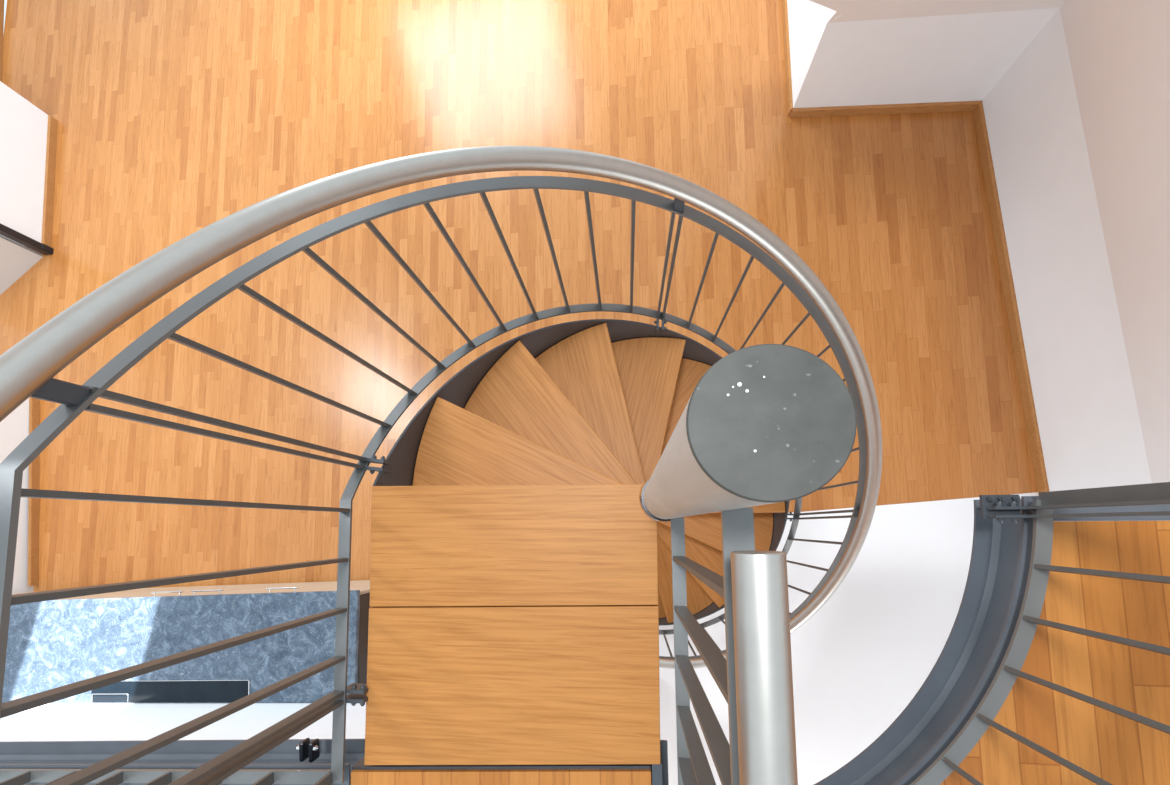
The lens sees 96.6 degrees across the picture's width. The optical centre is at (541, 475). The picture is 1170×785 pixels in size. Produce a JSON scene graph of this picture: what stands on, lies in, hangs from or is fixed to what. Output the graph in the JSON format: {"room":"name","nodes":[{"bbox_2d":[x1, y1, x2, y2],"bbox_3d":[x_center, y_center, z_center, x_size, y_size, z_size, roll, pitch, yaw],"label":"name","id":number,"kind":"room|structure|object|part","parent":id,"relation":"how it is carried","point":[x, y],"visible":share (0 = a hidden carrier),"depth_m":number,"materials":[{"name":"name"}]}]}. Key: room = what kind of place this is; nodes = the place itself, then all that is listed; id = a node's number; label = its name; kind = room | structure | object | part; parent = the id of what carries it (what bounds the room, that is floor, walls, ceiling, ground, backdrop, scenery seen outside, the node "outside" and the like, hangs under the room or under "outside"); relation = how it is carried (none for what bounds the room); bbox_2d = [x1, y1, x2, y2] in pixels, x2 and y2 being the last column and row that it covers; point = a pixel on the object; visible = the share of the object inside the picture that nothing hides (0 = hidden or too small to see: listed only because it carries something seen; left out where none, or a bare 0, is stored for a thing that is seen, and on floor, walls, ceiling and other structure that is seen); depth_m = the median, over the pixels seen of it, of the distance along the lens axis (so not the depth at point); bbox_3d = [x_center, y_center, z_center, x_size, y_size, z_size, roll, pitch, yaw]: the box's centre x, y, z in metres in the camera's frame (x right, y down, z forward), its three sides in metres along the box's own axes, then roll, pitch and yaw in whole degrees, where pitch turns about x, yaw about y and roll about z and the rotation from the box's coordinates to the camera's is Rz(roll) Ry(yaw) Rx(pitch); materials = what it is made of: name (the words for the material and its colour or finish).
{"room":"spiral staircase","nodes":[
{"label":"spiral staircase","id":0,"kind":"room"},
{"bbox_2d":[0,398,33,593],"bbox_3d":[-5.776,0.295,3.663,2.200,2.450,2.273,-1,84,9],"label":"wall","id":1,"kind":"structure","parent":0,"point":[14,428],"depth_m":4.59,"materials":[{"name":"white paint"}]},
{"bbox_2d":[28,397,39,585],"bbox_3d":[-4.577,0.115,4.691,0.016,0.075,1.737,-7,84,9],"label":"baseboard","id":2,"kind":"structure","parent":1,"relation":"attached to","point":[34,404],"depth_m":4.66,"materials":[{"name":"brown wood"}]},
{"bbox_2d":[0,81,47,245],"bbox_3d":[-6.011,-2.922,4.010,2.259,2.450,1.314,-1,84,9],"label":"wall","id":3,"kind":"structure","parent":0,"point":[23,126],"depth_m":4.78,"materials":[{"name":"white paint"}]},
{"bbox_2d":[0,223,52,294],"bbox_3d":[-5.252,-1.974,3.942,1.037,2.160,0.093,-35,80,5],"label":"door","id":4,"kind":"structure","parent":3,"relation":"in","point":[16,259],"depth_m":4.85,"materials":[{"name":"grey paint"}]},
{"bbox_2d":[41,115,57,246],"bbox_3d":[-4.726,-2.832,4.998,0.016,0.075,1.316,-4,84,9],"label":"baseboard","id":5,"kind":"structure","parent":3,"relation":"attached to","point":[47,221],"depth_m":4.99,"materials":[{"name":"brown wood"}]},
{"bbox_2d":[0,702,365,741],"bbox_3d":[-2.614,1.473,3.002,6.233,2.494,0.120,-4,84,9],"label":"wall","id":6,"kind":"structure","parent":0,"point":[51,721],"depth_m":2.90,"materials":[{"name":"white paint"}]},
{"bbox_2d":[0,739,364,784],"bbox_3d":[-3.174,0.952,1.728,5.552,0.155,0.050,-5,84,9],"label":"trim","id":7,"kind":"structure","parent":6,"relation":"attached to","point":[180,754],"depth_m":1.45,"materials":[{"name":"metal"}]},
{"bbox_2d":[0,0,1038,784],"bbox_3d":[0.195,-0.761,4.090,11.507,0.124,10.700,-1,84,9],"label":"floor","id":8,"kind":"structure","parent":0,"point":[175,118],"depth_m":4.28,"materials":[{"name":"brown wood"}]},
{"bbox_2d":[12,586,203,599],"bbox_3d":[-3.647,1.224,3.993,1.805,0.928,0.609,-4,84,9],"label":"base cabinet","id":9,"kind":"object","parent":8,"relation":"on","point":[143,591],"visible":0.12,"depth_m":3.92,"materials":[{"name":"beige wood"}]},
{"bbox_2d":[2,590,359,702],"bbox_3d":[-2.868,1.136,3.382,3.620,0.035,0.664,-4,84,9],"label":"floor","id":10,"kind":"structure","parent":9,"relation":"on","point":[51,644],"depth_m":3.28,"materials":[{"name":"blue stone"}]},
{"bbox_2d":[91,680,249,701],"bbox_3d":[-2.331,1.350,3.250,1.129,0.010,0.135,-4,84,9],"label":"cooktop","id":11,"kind":"object","parent":10,"relation":"in","point":[138,690],"visible":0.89,"depth_m":3.24,"materials":[{"name":"black glass"}]},
{"bbox_3d":[-2.331,1.350,3.251,1.129,0.008,0.135,-4,84,9],"label":"trim frame","id":12,"kind":"part","parent":11,"relation":"part of","materials":[{"name":"metal"}]},
{"bbox_2d":[135,583,275,596],"bbox_3d":[-2.455,1.123,3.807,0.612,0.928,0.647,-4,84,9],"label":"base cabinet","id":13,"kind":"object","parent":8,"relation":"on","point":[226,588],"visible":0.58,"depth_m":3.76,"materials":[{"name":"wood"}]},
{"bbox_3d":[-2.440,0.775,3.390,0.228,0.011,0.043,-4,84,9],"label":"handle","id":14,"kind":"part","parent":13,"relation":"part of","materials":[{"name":"metal"}]},
{"bbox_2d":[191,581,335,594],"bbox_3d":[-1.910,1.087,3.721,0.541,0.928,0.645,-4,84,9],"label":"base cabinet","id":15,"kind":"object","parent":8,"relation":"on","point":[260,589],"visible":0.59,"depth_m":3.67,"materials":[{"name":"wood"}]},
{"bbox_3d":[-2.151,0.756,3.344,0.225,0.011,0.043,-4,84,9],"label":"handle","id":16,"kind":"part","parent":15,"relation":"part of","materials":[{"name":"metal"}]},
{"bbox_2d":[266,580,370,683],"bbox_3d":[-1.334,1.048,3.630,0.633,0.928,0.643,-4,84,9],"label":"base cabinet","id":17,"kind":"object","parent":8,"relation":"on","point":[363,586],"visible":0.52,"depth_m":3.22,"materials":[{"name":"wood"}]},
{"bbox_3d":[-1.626,0.722,3.261,0.214,0.011,0.043,-4,84,9],"label":"handle","id":18,"kind":"part","parent":17,"relation":"part of","materials":[{"name":"metal"}]},
{"bbox_3d":[-1.353,0.776,3.608,0.624,0.820,0.020,-4,84,9],"label":"door","id":19,"kind":"part","parent":17,"relation":"part of","materials":[{"name":"beige wood"}]},
{"bbox_2d":[364,319,856,764],"bbox_3d":[0.430,0.145,2.080,1.423,3.587,1.442,-1,84,9],"label":"spiral staircase","id":20,"kind":"structure","parent":8,"relation":"on","point":[521,593],"depth_m":1.21,"materials":[{"name":"wood"}]},
{"bbox_2d":[0,146,881,784],"bbox_3d":[0.409,0.124,1.956,1.564,3.263,1.564,-1,84,9],"label":"balustrade","id":21,"kind":"object","parent":20,"relation":"attached to","point":[28,369],"visible":0.83,"depth_m":0.96,"materials":[{"name":"grey metal"}]},
{"bbox_3d":[-0.516,-0.054,0.993,0.025,0.704,0.008,6,86,10],"label":"post","id":22,"kind":"part","parent":21,"relation":"part of","materials":[{"name":"grey metal"}]},
{"bbox_3d":[-0.513,-0.075,0.995,0.025,0.704,0.008,6,86,10],"label":"post","id":23,"kind":"part","parent":21,"relation":"part of","materials":[{"name":"grey metal"}]},
{"bbox_3d":[-0.529,0.475,0.876,0.025,0.704,0.008,-1,84,9],"label":"post","id":24,"kind":"part","parent":21,"relation":"part of","materials":[{"name":"grey paint"}]},
{"bbox_3d":[-0.529,0.496,0.874,0.025,0.704,0.008,-1,84,9],"label":"post","id":25,"kind":"part","parent":21,"relation":"part of","materials":[{"name":"grey paint"}]},
{"bbox_3d":[-0.440,0.531,1.244,0.056,0.050,0.008,-1,84,9],"label":"foot plate","id":26,"kind":"part","parent":21,"relation":"part of","materials":[{"name":"paint"}]},
{"bbox_3d":[-0.440,0.510,1.246,0.056,0.050,0.008,-1,84,9],"label":"foot plate","id":27,"kind":"part","parent":21,"relation":"part of","materials":[{"name":"paint"}]},
{"bbox_3d":[-0.428,-0.017,1.345,0.060,0.050,0.008,6,86,10],"label":"foot plate","id":28,"kind":"part","parent":21,"relation":"part of","materials":[{"name":"paint"}]},
{"bbox_3d":[-0.425,-0.037,1.347,0.060,0.050,0.008,6,86,10],"label":"foot plate","id":29,"kind":"part","parent":21,"relation":"part of","materials":[{"name":"paint"}]},
{"bbox_3d":[0.473,0.161,2.347,1.549,2.459,1.549,-1,84,9],"label":"rail","id":30,"kind":"part","parent":21,"relation":"part of","materials":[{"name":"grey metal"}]},
{"bbox_3d":[0.459,-0.599,2.055,0.008,0.050,0.060,3,85,10],"label":"foot plate","id":31,"kind":"part","parent":21,"relation":"part of","materials":[{"name":"paint"}]},
{"bbox_3d":[0.479,-0.598,2.051,0.008,0.050,0.060,3,85,10],"label":"foot plate","id":32,"kind":"part","parent":21,"relation":"part of","materials":[{"name":"paint"}]},
{"bbox_3d":[0.402,-0.663,1.700,0.009,0.704,0.025,3,85,10],"label":"post","id":33,"kind":"part","parent":21,"relation":"part of","materials":[{"name":"grey metal"}]},
{"bbox_3d":[0.423,-0.662,1.696,0.008,0.704,0.025,3,85,10],"label":"post","id":34,"kind":"part","parent":21,"relation":"part of","materials":[{"name":"grey paint"}]},
{"bbox_3d":[1.233,0.164,2.283,0.025,0.704,0.008,1,85,9],"label":"post","id":35,"kind":"part","parent":21,"relation":"part of","materials":[{"name":"grey metal"}]},
{"bbox_3d":[1.232,0.185,2.281,0.025,0.704,0.008,1,85,9],"label":"post","id":36,"kind":"part","parent":21,"relation":"part of","materials":[{"name":"grey metal"}]},
{"bbox_2d":[351,521,1169,784],"bbox_3d":[-1.562,2.144,1.343,8.800,0.140,4.004,-1,84,9],"label":"floor","id":37,"kind":"structure","parent":0,"point":[1117,749],"depth_m":1.01,"materials":[{"name":"brown wood"}]},
{"bbox_2d":[0,738,332,784],"bbox_3d":[-1.832,0.767,1.072,2.630,0.925,0.065,-5,84,9],"label":"gallery balustrade","id":38,"kind":"object","parent":37,"relation":"on","point":[307,749],"visible":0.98,"depth_m":1.27,"materials":[{"name":"grey metal"}]},
{"bbox_3d":[-1.628,0.797,1.383,2.317,0.008,0.029,-5,84,9],"label":"rail","id":39,"kind":"part","parent":38,"relation":"part of","materials":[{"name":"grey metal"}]},
{"bbox_3d":[-0.605,0.701,1.330,0.012,0.036,0.048,-5,84,9],"label":"foot plate","id":40,"kind":"part","parent":38,"relation":"part of","materials":[{"name":"black paint"}]},
{"bbox_3d":[-0.579,0.700,1.326,0.012,0.036,0.048,-5,84,9],"label":"foot plate","id":41,"kind":"part","parent":38,"relation":"part of","materials":[{"name":"black paint"}]},
{"bbox_2d":[352,756,650,769],"bbox_3d":[-0.095,0.674,1.258,0.701,0.143,0.006,-5,84,9],"label":"trim","id":42,"kind":"structure","parent":37,"relation":"attached to","point":[359,765],"depth_m":1.19,"materials":[{"name":"paint"}]},
{"bbox_2d":[650,740,668,784],"bbox_3d":[0.273,0.730,1.187,0.044,0.153,0.203,-1,84,9],"label":"trim","id":43,"kind":"structure","parent":37,"relation":"attached to","point":[659,772],"depth_m":1.25,"materials":[{"name":"paint"}]},
{"bbox_2d":[670,507,797,784],"bbox_3d":[0.244,0.435,0.757,0.044,0.740,0.758,-1,84,9],"label":"balustrade","id":44,"kind":"object","parent":37,"relation":"on","point":[755,678],"visible":0.98,"depth_m":0.44,"materials":[{"name":"grey metal"}]},
{"bbox_3d":[0.303,0.469,1.117,0.029,0.008,0.758,-1,84,9],"label":"rail","id":45,"kind":"part","parent":44,"relation":"part of","materials":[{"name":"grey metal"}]},
{"bbox_3d":[0.201,0.410,0.494,0.030,0.008,0.758,-1,84,9],"label":"rail","id":46,"kind":"part","parent":44,"relation":"part of","materials":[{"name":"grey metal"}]},
{"bbox_3d":[0.188,0.422,0.413,0.044,0.044,0.717,-1,84,9],"label":"handrail","id":47,"kind":"part","parent":44,"relation":"part of","materials":[{"name":"silver metal"}]},
{"bbox_2d":[814,496,1169,784],"bbox_3d":[1.447,0.202,1.042,2.661,0.155,0.586,-19,82,7],"label":"beam","id":48,"kind":"structure","parent":37,"relation":"attached to","point":[974,650],"depth_m":1.16,"materials":[{"name":"metal"}]},
{"bbox_2d":[910,482,1169,784],"bbox_3d":[0.607,0.474,0.659,0.290,0.845,1.146,42,92,11],"label":"gallery balustrade","id":49,"kind":"object","parent":37,"relation":"on","point":[1000,507],"visible":1,"depth_m":1.00,"materials":[{"name":"grey metal"}]},
{"bbox_3d":[0.674,0.523,1.032,1.137,0.008,0.246,-45,80,3],"label":"rail","id":50,"kind":"part","parent":49,"relation":"part of","materials":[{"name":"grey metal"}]},
{"bbox_3d":[0.935,0.063,1.061,0.067,0.008,0.048,-1,84,9],"label":"plate","id":51,"kind":"part","parent":49,"relation":"part of","materials":[{"name":"paint"}]},
{"bbox_3d":[0.948,0.083,1.048,0.084,0.045,0.006,-1,84,9],"label":"foot plate","id":52,"kind":"part","parent":49,"relation":"part of","materials":[{"name":"paint"}]},
{"bbox_3d":[0.948,0.066,1.050,0.084,0.045,0.006,-1,84,9],"label":"foot plate","id":53,"kind":"part","parent":49,"relation":"part of","materials":[{"name":"paint"}]},
{"bbox_3d":[0.915,0.030,0.681,0.025,0.704,0.006,-1,84,9],"label":"post","id":54,"kind":"part","parent":49,"relation":"part of","materials":[{"name":"grey metal"}]},
{"bbox_3d":[0.915,0.047,0.680,0.025,0.704,0.006,-1,84,9],"label":"post","id":55,"kind":"part","parent":49,"relation":"part of","materials":[{"name":"grey metal"}]},
{"bbox_3d":[0.929,0.016,0.680,0.006,0.704,0.032,-1,84,9],"label":"plate","id":56,"kind":"part","parent":49,"relation":"part of","materials":[{"name":"grey paint"}]},
{"bbox_2d":[787,0,841,106],"bbox_3d":[1.717,-3.711,2.843,0.060,2.400,3.451,-1,84,9],"label":"wall","id":57,"kind":"structure","parent":0,"point":[807,20],"depth_m":3.63,"materials":[{"name":"white paint"}]},
{"bbox_2d":[782,0,792,115],"bbox_3d":[1.865,-3.974,4.026,0.016,0.075,2.500,-1,84,9],"label":"baseboard","id":58,"kind":"structure","parent":57,"relation":"attached to","point":[784,2],"depth_m":3.94,"materials":[{"name":"brown wood"}]},
{"bbox_2d":[793,8,1058,107],"bbox_3d":[2.444,-2.774,3.477,1.249,0.743,0.120,4,85,10],"label":"wall","id":59,"kind":"structure","parent":0,"point":[958,57],"depth_m":3.39,"materials":[{"name":"white paint"}]},
{"bbox_2d":[790,101,981,117],"bbox_3d":[2.491,-2.675,3.799,1.249,0.075,0.016,4,85,10],"label":"baseboard","id":60,"kind":"structure","parent":59,"relation":"attached to","point":[958,106],"depth_m":3.79,"materials":[{"name":"brown wood"}]},
{"bbox_2d":[809,0,1063,22],"bbox_3d":[1.568,-2.502,1.690,2.302,2.999,1.211,-45,80,3],"label":"wall","id":61,"kind":"structure","parent":0,"point":[851,10],"depth_m":3.00,"materials":[{"name":"white paint"}]},
{"bbox_2d":[982,8,1158,520],"bbox_3d":[3.302,-0.093,3.079,0.150,0.743,5.200,-5,84,9],"label":"wall","id":62,"kind":"structure","parent":0,"point":[1091,436],"depth_m":3.13,"materials":[{"name":"white paint"}]},
{"bbox_2d":[973,102,1049,494],"bbox_3d":[3.193,-1.244,3.546,0.016,0.075,2.803,-5,84,9],"label":"baseboard","id":63,"kind":"structure","parent":62,"relation":"attached to","point":[978,112],"depth_m":3.53,"materials":[{"name":"brown wood"}]},
{"bbox_2d":[1060,0,1169,520],"bbox_3d":[2.198,-0.201,1.366,1.658,2.999,5.200,-5,84,9],"label":"wall","id":64,"kind":"structure","parent":0,"point":[1119,50],"depth_m":2.46,"materials":[{"name":"white paint"}]},
{"bbox_3d":[-5.807,-4.735,4.150,0.343,2.450,2.321,-1,84,9],"label":"wall","id":65,"kind":"structure","parent":0,"visible":0},
{"bbox_2d":[0,0,3,81],"bbox_3d":[-5.534,-4.625,5.302,0.016,0.075,2.330,-6,84,9],"label":"baseboard","id":66,"kind":"structure","parent":65,"relation":"attached to","point":[1,1],"depth_m":5.31,"materials":[{"name":"brown wood"}]}
]}

